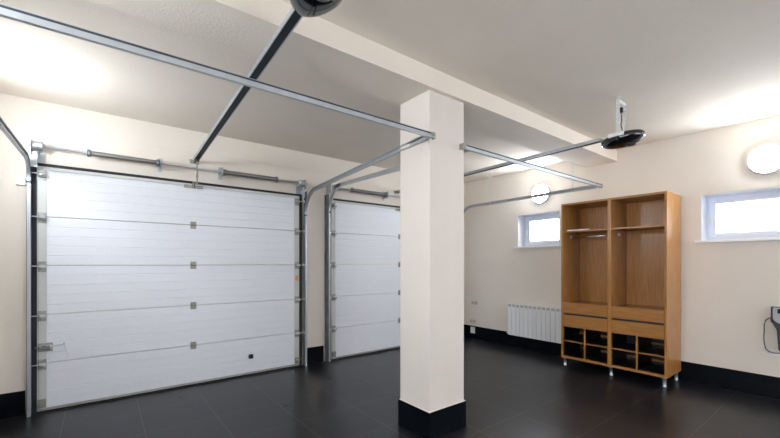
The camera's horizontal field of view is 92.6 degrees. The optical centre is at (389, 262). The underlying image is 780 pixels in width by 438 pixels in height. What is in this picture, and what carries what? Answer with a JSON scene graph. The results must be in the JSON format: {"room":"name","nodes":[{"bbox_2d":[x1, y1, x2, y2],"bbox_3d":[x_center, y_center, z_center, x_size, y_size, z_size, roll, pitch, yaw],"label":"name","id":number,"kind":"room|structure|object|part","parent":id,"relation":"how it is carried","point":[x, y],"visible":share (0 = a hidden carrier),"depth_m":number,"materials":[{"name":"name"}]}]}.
{"room":"garage","nodes":[
{"label":"garage","id":0,"kind":"room"},
{"bbox_2d":[0,121,399,413],"bbox_3d":[-1.210,-0.065,5.534,7.170,3.030,0.300,0,0,-38],"label":"wall","id":1,"kind":"structure","parent":0,"point":[12,163],"depth_m":3.98,"materials":[{"name":"beige paint"}]},
{"bbox_2d":[0,116,30,416],"bbox_3d":[-2.640,0.217,2.492,0.047,2.465,2.755,0,0,-37],"label":"door track","id":2,"kind":"object","parent":1,"relation":"attached to","point":[5,129],"visible":1,"depth_m":3.51,"materials":[{"name":"metal"}]},
{"bbox_3d":[-2.556,-0.983,2.381,0.026,0.065,2.476,0,0,-37],"label":"horizontal rail","id":3,"kind":"part","parent":2,"relation":"part of","materials":[{"name":"metal"}]},
{"bbox_3d":[-3.363,-0.887,3.462,0.024,0.228,0.228,0,0,-38],"label":"curved rail","id":4,"kind":"part","parent":2,"relation":"part of","materials":[{"name":"metal"}]},
{"bbox_3d":[-3.417,0.347,3.532,0.024,2.205,0.052,0,0,-38],"label":"vertical rail","id":5,"kind":"part","parent":2,"relation":"part of","materials":[{"name":"metal"}]},
{"bbox_2d":[15,177,25,185],"bbox_3d":[-3.506,-0.775,3.542,0.070,0.070,0.032,0,0,-38],"label":"junction box","id":6,"kind":"object","parent":1,"relation":"attached to","point":[18,181],"visible":0.95,"depth_m":3.53,"materials":[{"name":"white plastic"}]},
{"bbox_2d":[0,346,323,418],"bbox_3d":[-1.115,1.335,5.411,6.570,0.230,0.012,0,0,-38],"label":"baseboard","id":7,"kind":"structure","parent":1,"relation":"attached to","point":[12,404],"depth_m":3.53,"materials":[{"name":"black tile"}]},
{"bbox_2d":[30,163,304,413],"bbox_3d":[-2.332,0.242,4.409,2.807,2.416,0.106,0,0,-38],"label":"door","id":8,"kind":"structure","parent":1,"relation":"in","point":[188,263],"depth_m":4.19,"materials":[{"name":"grey metal"}]},
{"bbox_3d":[-3.373,-0.439,3.616,0.064,0.102,0.005,0,0,-38],"label":"carrier plate","id":9,"kind":"part","parent":8,"relation":"part of","materials":[{"name":"metal"}]},
{"bbox_3d":[-3.373,0.036,3.616,0.064,0.102,0.005,0,0,-38],"label":"carrier plate","id":10,"kind":"part","parent":8,"relation":"part of","materials":[{"name":"metal"}]},
{"bbox_3d":[-3.373,0.514,3.616,0.064,0.102,0.005,0,0,-38],"label":"carrier plate","id":11,"kind":"part","parent":8,"relation":"part of","materials":[{"name":"metal"}]},
{"bbox_3d":[-3.373,0.986,3.616,0.064,0.102,0.005,0,0,-38],"label":"carrier plate","id":12,"kind":"part","parent":8,"relation":"part of","materials":[{"name":"metal"}]},
{"bbox_3d":[-3.373,-0.854,3.616,0.064,0.102,0.005,0,0,-38],"label":"carrier plate","id":13,"kind":"part","parent":8,"relation":"part of","materials":[{"name":"metal"}]},
{"bbox_3d":[-2.348,1.423,4.431,2.691,0.021,0.052,0,0,-38],"label":"rail","id":14,"kind":"part","parent":8,"relation":"part of","materials":[{"name":"silver metal"}]},
{"bbox_3d":[-2.348,-0.921,4.431,2.691,0.033,0.048,0,0,-38],"label":"rail","id":15,"kind":"part","parent":8,"relation":"part of","materials":[{"name":"grey metal"}]},
{"bbox_3d":[-2.352,-0.688,4.436,2.551,0.469,0.034,0,0,-38],"label":"panel","id":16,"kind":"part","parent":8,"relation":"part of","materials":[{"name":"white metal"}]},
{"bbox_3d":[-2.352,-0.212,4.436,2.551,0.469,0.034,0,0,-38],"label":"panel","id":17,"kind":"part","parent":8,"relation":"part of","materials":[{"name":"white metal"}]},
{"bbox_3d":[-2.352,0.264,4.436,2.551,0.472,0.034,0,0,-38],"label":"panel","id":18,"kind":"part","parent":8,"relation":"part of","materials":[{"name":"white metal"}]},
{"bbox_3d":[-2.352,0.739,4.436,2.551,0.466,0.034,0,0,-38],"label":"panel","id":19,"kind":"part","parent":8,"relation":"part of","materials":[{"name":"white metal"}]},
{"bbox_3d":[-2.352,1.195,4.436,2.551,0.434,0.034,0,0,-38],"label":"panel","id":20,"kind":"part","parent":8,"relation":"part of","materials":[{"name":"white metal"}]},
{"bbox_2d":[29,139,307,403],"bbox_3d":[-2.292,0.082,4.400,2.830,2.537,0.164,0,0,-38],"label":"spring","id":21,"kind":"object","parent":1,"relation":"attached to","point":[36,157],"visible":1,"depth_m":4.00,"materials":[{"name":"silver metal"}]},
{"bbox_3d":[-3.375,-1.036,3.570,0.087,0.252,0.149,0,0,-38],"label":"plate","id":22,"kind":"part","parent":21,"relation":"part of","materials":[{"name":"metal"}]},
{"bbox_3d":[-1.246,-1.036,5.221,0.087,0.252,0.149,0,0,-38],"label":"plate","id":23,"kind":"part","parent":21,"relation":"part of","materials":[{"name":"metal"}]},
{"bbox_2d":[0,93,399,185],"bbox_3d":[-1.117,-1.452,5.414,6.570,0.255,0.004,0,0,-38],"label":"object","id":24,"kind":"structure","parent":1,"relation":"attached to","point":[14,109],"depth_m":4.24,"materials":[{"name":"beige paint"}]},
{"bbox_2d":[326,184,399,337],"bbox_3d":[0.213,0.082,6.343,2.810,2.537,0.164,0,0,-38],"label":"spring","id":25,"kind":"object","parent":1,"relation":"attached to","point":[329,189],"visible":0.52,"depth_m":5.74,"materials":[{"name":"silver metal"}]},
{"bbox_3d":[-0.866,-1.036,5.516,0.087,0.252,0.149,0,0,-38],"label":"plate","id":26,"kind":"part","parent":25,"relation":"part of","materials":[{"name":"metal"}]},
{"bbox_2d":[329,198,399,359],"bbox_3d":[0.194,0.242,6.367,2.796,2.416,0.106,0,0,-38],"label":"door","id":27,"kind":"structure","parent":1,"relation":"in","point":[362,324],"depth_m":5.92,"materials":[{"name":"grey metal"}]},
{"bbox_3d":[0.177,-0.921,6.389,2.680,0.033,0.048,0,0,-38],"label":"rail","id":28,"kind":"part","parent":27,"relation":"part of","materials":[{"name":"grey metal"}]},
{"bbox_3d":[0.177,1.423,6.389,2.680,0.021,0.052,0,0,-38],"label":"rail","id":29,"kind":"part","parent":27,"relation":"part of","materials":[{"name":"silver metal"}]},
{"bbox_3d":[0.173,-0.688,6.394,2.540,0.469,0.034,0,0,-38],"label":"panel","id":30,"kind":"part","parent":27,"relation":"part of","materials":[{"name":"white metal"}]},
{"bbox_3d":[0.173,-0.212,6.394,2.540,0.469,0.034,0,0,-38],"label":"panel","id":31,"kind":"part","parent":27,"relation":"part of","materials":[{"name":"white metal"}]},
{"bbox_3d":[0.173,0.264,6.394,2.540,0.472,0.034,0,0,-38],"label":"panel","id":32,"kind":"part","parent":27,"relation":"part of","materials":[{"name":"white metal"}]},
{"bbox_3d":[0.173,0.739,6.394,2.540,0.466,0.034,0,0,-38],"label":"panel","id":33,"kind":"part","parent":27,"relation":"part of","materials":[{"name":"white metal"}]},
{"bbox_3d":[0.173,1.195,6.394,2.540,0.434,0.034,0,0,-38],"label":"panel","id":34,"kind":"part","parent":27,"relation":"part of","materials":[{"name":"white metal"}]},
{"bbox_2d":[304,136,427,365],"bbox_3d":[-0.460,0.199,4.185,0.048,2.503,2.758,0,0,-34],"label":"door track","id":35,"kind":"object","parent":1,"relation":"attached to","point":[420,139],"visible":0.93,"depth_m":4.75,"materials":[{"name":"metal"}]},
{"bbox_3d":[-1.192,0.395,5.258,0.024,2.110,0.052,0,0,-38],"label":"vertical rail","id":36,"kind":"part","parent":35,"relation":"part of","materials":[{"name":"metal"}]},
{"bbox_3d":[-1.101,-0.852,5.141,0.024,0.348,0.348,0,0,-38],"label":"curved rail","id":37,"kind":"part","parent":35,"relation":"part of","materials":[{"name":"metal"}]},
{"bbox_3d":[-0.348,-1.014,4.020,0.026,0.078,2.360,0,0,-33],"label":"horizontal rail","id":38,"kind":"part","parent":35,"relation":"part of","materials":[{"name":"metal"}]},
{"bbox_2d":[325,150,468,361],"bbox_3d":[-0.120,0.165,4.455,0.047,2.571,2.740,0,0,-37],"label":"door track","id":39,"kind":"object","parent":1,"relation":"attached to","point":[328,200],"visible":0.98,"depth_m":5.46,"materials":[{"name":"metal"}]},
{"bbox_3d":[-0.898,0.357,5.486,0.024,2.185,0.052,0,0,-38],"label":"vertical rail","id":40,"kind":"part","parent":39,"relation":"part of","materials":[{"name":"metal"}]},
{"bbox_3d":[-0.801,-0.937,5.361,0.024,0.368,0.368,0,0,-38],"label":"curved rail","id":41,"kind":"part","parent":39,"relation":"part of","materials":[{"name":"metal"}]},
{"bbox_3d":[0.006,-1.062,4.288,0.026,0.115,2.322,0,0,-37],"label":"horizontal rail","id":42,"kind":"part","parent":39,"relation":"part of","materials":[{"name":"metal"}]},
{"bbox_2d":[464,162,596,212],"bbox_3d":[2.021,-0.065,6.114,0.063,3.030,2.757,0,0,-32],"label":"door track","id":43,"kind":"object","parent":1,"relation":"attached to","point":[582,188],"visible":0.38,"depth_m":5.79,"materials":[{"name":"metal"}]},
{"bbox_3d":[1.423,-0.887,7.072,0.024,0.388,0.388,0,0,-38],"label":"curved rail","id":44,"kind":"part","parent":43,"relation":"part of","materials":[{"name":"metal"}]},
{"bbox_3d":[2.137,-1.036,5.928,0.026,0.089,2.320,0,0,-31],"label":"horizontal rail","id":45,"kind":"part","parent":43,"relation":"part of","materials":[{"name":"metal"}]},
{"bbox_2d":[0,0,779,183],"bbox_3d":[1.812,-1.680,1.636,7.170,0.200,10.165,0,0,-38],"label":"ceiling","id":46,"kind":"structure","parent":0,"point":[680,67],"depth_m":3.06,"materials":[{"name":"paint"}]},
{"bbox_2d":[190,0,341,184],"bbox_3d":[-1.316,-1.244,3.048,0.275,0.669,3.490,0,0,-38],"label":"garage door opener","id":47,"kind":"object","parent":46,"relation":"hanging from","point":[300,9],"visible":1,"depth_m":2.35,"materials":[{"name":"metal"}]},
{"bbox_3d":[-2.237,-1.048,4.330,0.018,0.275,0.033,0,0,-38],"label":"pull arm","id":48,"kind":"part","parent":47,"relation":"part of","materials":[{"name":"metal"}]},
{"bbox_3d":[-1.383,-1.296,3.199,0.062,0.193,3.012,0,0,-37],"label":"rail","id":49,"kind":"part","parent":47,"relation":"part of","materials":[{"name":"metal"}]},
{"bbox_2d":[87,0,616,167],"bbox_3d":[0.461,-1.500,3.379,6.570,0.160,0.425,0,0,-38],"label":"beam","id":50,"kind":"structure","parent":46,"relation":"attached to","point":[317,47],"depth_m":2.66,"materials":[{"name":"paint"}]},
{"bbox_2d":[394,95,644,193],"bbox_3d":[1.227,-1.244,4.900,0.275,0.669,3.680,0,0,-38],"label":"garage door opener","id":51,"kind":"object","parent":46,"relation":"hanging from","point":[623,138],"visible":0.91,"depth_m":3.62,"materials":[{"name":"metal"}]},
{"bbox_3d":[1.145,-1.225,5.026,0.062,0.062,3.220,0,0,-38],"label":"rail","id":52,"kind":"part","parent":51,"relation":"part of","materials":[{"name":"metal"}]},
{"bbox_3d":[2.136,-1.213,3.526,0.028,0.034,0.135,0,0,-38],"label":"plate","id":53,"kind":"part","parent":51,"relation":"part of","materials":[{"name":"white metal"}]},
{"bbox_2d":[625,142,636,146],"bbox_3d":[2.283,-1.123,3.542,0.100,0.018,0.100,0,0,-38],"label":"light","id":54,"kind":"object","parent":51,"relation":"attached to","point":[627,144],"depth_m":3.51,"materials":[{"name":"grey plastic"}]},
{"bbox_2d":[0,336,779,437],"bbox_3d":[1.812,1.550,1.636,7.170,0.200,10.165,0,0,-38],"label":"floor","id":55,"kind":"structure","parent":0,"point":[510,391],"depth_m":3.72,"materials":[{"name":"black tile"}]},
{"bbox_2d":[561,191,680,387],"bbox_3d":[3.022,0.307,4.966,0.517,2.284,1.256,0,0,-38],"label":"wardrobe","id":56,"kind":"object","parent":55,"relation":"on","point":[621,275],"visible":1,"depth_m":4.92,"materials":[{"name":"brown wood"}]},
{"bbox_3d":[2.646,0.252,5.452,0.515,2.173,0.026,0,0,-38],"label":"panel","id":57,"kind":"part","parent":56,"relation":"part of","materials":[{"name":"brown wood"}]},
{"bbox_2d":[563,228,607,233],"bbox_3d":[2.834,-0.440,5.210,0.491,0.020,0.587,0,0,-38],"label":"shelf","id":58,"kind":"object","parent":56,"relation":"attached to","point":[592,231],"depth_m":5.26,"materials":[{"name":"brown wood"}]},
{"bbox_3d":[2.637,0.810,5.057,0.020,0.164,0.581,0,0,-38],"label":"drawer","id":59,"kind":"part","parent":56,"relation":"part of","materials":[{"name":"brown wood"}]},
{"bbox_3d":[2.637,0.627,5.057,0.020,0.150,0.581,0,0,-38],"label":"drawer","id":60,"kind":"part","parent":56,"relation":"part of","materials":[{"name":"brown wood"}]},
{"bbox_3d":[2.831,0.569,5.208,0.499,0.018,0.587,0,0,-38],"label":"drawer","id":61,"kind":"part","parent":56,"relation":"part of","materials":[{"name":"brown wood"}]},
{"bbox_3d":[2.808,-0.372,5.190,0.025,0.025,0.583,0,0,-38],"label":"hanging rail","id":62,"kind":"part","parent":56,"relation":"part of","materials":[{"name":"silver metal"}]},
{"bbox_2d":[585,343,607,347],"bbox_3d":[2.920,1.095,5.087,0.491,0.014,0.286,0,0,-38],"label":"cubby shelf","id":63,"kind":"object","parent":56,"relation":"attached to","point":[605,345],"depth_m":4.97,"materials":[{"name":"brown wood"}]},
{"bbox_3d":[3.023,-0.822,4.966,0.515,0.026,1.204,0,0,-38],"label":"panel","id":64,"kind":"part","parent":56,"relation":"part of","materials":[{"name":"brown wood"}]},
{"bbox_3d":[3.023,1.322,4.966,0.515,0.032,1.204,0,0,-38],"label":"panel","id":65,"kind":"part","parent":56,"relation":"part of","materials":[{"name":"brown wood"}]},
{"bbox_3d":[3.220,0.248,5.119,0.008,2.115,1.204,0,0,-38],"label":"panel","id":66,"kind":"part","parent":56,"relation":"part of","materials":[{"name":"brown wood"}]},
{"bbox_2d":[611,347,635,352],"bbox_3d":[3.119,1.095,4.829,0.491,0.014,0.280,0,0,-38],"label":"cubby shelf","id":67,"kind":"object","parent":56,"relation":"attached to","point":[629,349],"depth_m":4.73,"materials":[{"name":"brown wood"}]},
{"bbox_2d":[611,224,664,230],"bbox_3d":[3.216,-0.440,4.718,0.491,0.020,0.575,0,0,-38],"label":"shelf","id":68,"kind":"object","parent":56,"relation":"attached to","point":[650,227],"depth_m":4.70,"materials":[{"name":"brown wood"}]},
{"bbox_3d":[3.019,0.810,4.565,0.020,0.164,0.569,0,0,-38],"label":"drawer","id":69,"kind":"part","parent":56,"relation":"part of","materials":[{"name":"brown wood"}]},
{"bbox_3d":[3.019,0.627,4.565,0.020,0.150,0.569,0,0,-38],"label":"drawer","id":70,"kind":"part","parent":56,"relation":"part of","materials":[{"name":"brown wood"}]},
{"bbox_3d":[3.213,0.569,4.715,0.499,0.018,0.575,0,0,-38],"label":"drawer","id":71,"kind":"part","parent":56,"relation":"part of","materials":[{"name":"brown wood"}]},
{"bbox_2d":[637,352,664,357],"bbox_3d":[3.300,1.095,4.597,0.491,0.014,0.280,0,0,-38],"label":"cubby shelf","id":72,"kind":"object","parent":56,"relation":"attached to","point":[659,354],"depth_m":4.47,"materials":[{"name":"brown wood"}]},
{"bbox_3d":[3.211,1.394,4.362,0.056,0.112,0.056,0,0,-38],"label":"leg","id":73,"kind":"part","parent":56,"relation":"part of","materials":[{"name":"silver metal"}]},
{"bbox_3d":[3.400,0.252,4.480,0.515,2.173,0.026,0,0,-38],"label":"panel","id":74,"kind":"part","parent":56,"relation":"part of","materials":[{"name":"brown wood"}]},
{"bbox_2d":[398,90,465,437],"bbox_3d":[0.374,0.015,3.329,0.446,2.869,0.403,0,0,-38],"label":"pillar","id":75,"kind":"structure","parent":0,"point":[431,403],"depth_m":3.18,"materials":[{"name":"beige paint"}]},
{"bbox_2d":[0,4,435,139],"bbox_3d":[-0.707,-1.028,2.202,2.692,0.048,0.050,0,0,-38],"label":"crossbar","id":76,"kind":"object","parent":75,"relation":"attached to","point":[8,12],"visible":1,"depth_m":1.91,"materials":[{"name":"metal"}]},
{"bbox_3d":[0.374,1.336,3.329,0.446,0.228,0.403,0,0,-38],"label":"skirting","id":77,"kind":"part","parent":75,"relation":"part of","materials":[{"name":"black tile"}]},
{"bbox_2d":[459,143,602,187],"bbox_3d":[1.706,-1.016,4.085,2.741,0.048,0.050,0,0,-38],"label":"crossbar","id":78,"kind":"object","parent":75,"relation":"attached to","point":[463,146],"visible":1,"depth_m":3.81,"materials":[{"name":"metal"}]},
{"bbox_2d":[464,186,779,376],"bbox_3d":[4.527,-0.065,3.741,0.300,3.030,9.565,0,0,-38],"label":"wall","id":79,"kind":"structure","parent":0,"point":[729,290],"depth_m":4.54,"materials":[{"name":"beige paint"}]},
{"bbox_2d":[470,327,474,332],"bbox_3d":[1.603,1.300,7.235,0.014,0.120,0.105,0,0,-38],"label":"wall socket","id":80,"kind":"object","parent":79,"relation":"attached to","point":[472,329],"visible":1,"depth_m":7.24,"materials":[{"name":"white plastic"}]},
{"bbox_2d":[506,303,560,343],"bbox_3d":[2.406,0.976,6.133,0.095,0.541,1.165,0,0,-38],"label":"radiator","id":81,"kind":"object","parent":79,"relation":"attached to","point":[543,323],"visible":0.9,"depth_m":6.09,"materials":[{"name":"white metal"}]},
{"bbox_2d":[508,304,560,311],"bbox_3d":[2.393,0.737,6.080,0.010,0.047,1.095,0,0,-38],"label":"grille","id":82,"kind":"object","parent":81,"relation":"attached to","point":[510,306],"depth_m":6.13,"materials":[{"name":"white metal"}]},
{"bbox_2d":[514,211,560,247],"bbox_3d":[2.540,-0.541,6.254,0.330,0.568,0.851,0,0,-38],"label":"window","id":83,"kind":"structure","parent":79,"relation":"in","point":[524,221],"depth_m":6.46,"materials":[{"name":"white plastic"}]},
{"bbox_3d":[2.511,-0.271,6.231,0.255,0.027,0.851,0,0,-38],"label":"sill","id":84,"kind":"part","parent":83,"relation":"part of","materials":[{"name":"white plastic"}]},
{"bbox_3d":[2.629,-0.555,6.323,0.065,0.460,0.661,0,0,-38],"label":"sash","id":85,"kind":"part","parent":83,"relation":"part of","materials":[{"name":"white plastic"}]},
{"bbox_2d":[531,184,549,203],"bbox_3d":[2.452,-1.135,6.109,0.075,0.330,0.330,0,0,-38],"label":"wall lamp","id":86,"kind":"object","parent":79,"relation":"attached to","point":[539,188],"visible":0.77,"depth_m":6.08,"materials":[{"name":"white plastic"}]},
{"bbox_2d":[464,115,779,220],"bbox_3d":[4.407,-1.203,3.648,0.004,0.754,9.565,0,0,-38],"label":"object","id":87,"kind":"structure","parent":79,"relation":"attached to","point":[714,160],"depth_m":4.87,"materials":[{"name":"beige paint"}]},
{"bbox_2d":[464,324,779,398],"bbox_3d":[4.404,1.335,3.646,0.012,0.230,9.565,0,0,-38],"label":"baseboard","id":88,"kind":"structure","parent":79,"relation":"attached to","point":[753,383],"depth_m":4.46,"materials":[{"name":"black tile"}]},
{"bbox_2d":[694,187,779,242],"bbox_3d":[4.107,-0.528,4.234,0.330,0.573,0.967,0,0,-38],"label":"window","id":89,"kind":"structure","parent":79,"relation":"in","point":[709,234],"depth_m":4.41,"materials":[{"name":"white plastic"}]},
{"bbox_3d":[4.078,-0.256,4.210,0.255,0.027,0.967,0,0,-38],"label":"sill","id":90,"kind":"part","parent":89,"relation":"part of","materials":[{"name":"white plastic"}]},
{"bbox_3d":[4.196,-0.542,4.302,0.065,0.465,0.777,0,0,-38],"label":"sash","id":91,"kind":"part","parent":89,"relation":"part of","materials":[{"name":"white plastic"}]},
{"bbox_2d":[746,143,779,174],"bbox_3d":[4.067,-1.125,4.027,0.075,0.330,0.330,0,0,-38],"label":"wall lamp","id":92,"kind":"object","parent":79,"relation":"attached to","point":[764,159],"visible":1,"depth_m":4.02,"materials":[{"name":"white"}]},
{"bbox_2d":[761,306,779,356],"bbox_3d":[4.139,0.730,3.928,0.084,0.530,0.335,0,0,-38],"label":"charger","id":93,"kind":"object","parent":79,"relation":"attached to","point":[775,311],"visible":1,"depth_m":3.96,"materials":[{"name":"grey plastic"}]},
{"bbox_3d":[4.148,0.775,3.926,0.063,0.310,0.181,0,0,-38],"label":"handle","id":94,"kind":"part","parent":93,"relation":"part of","materials":[{"name":"grey plastic"}]}
]}

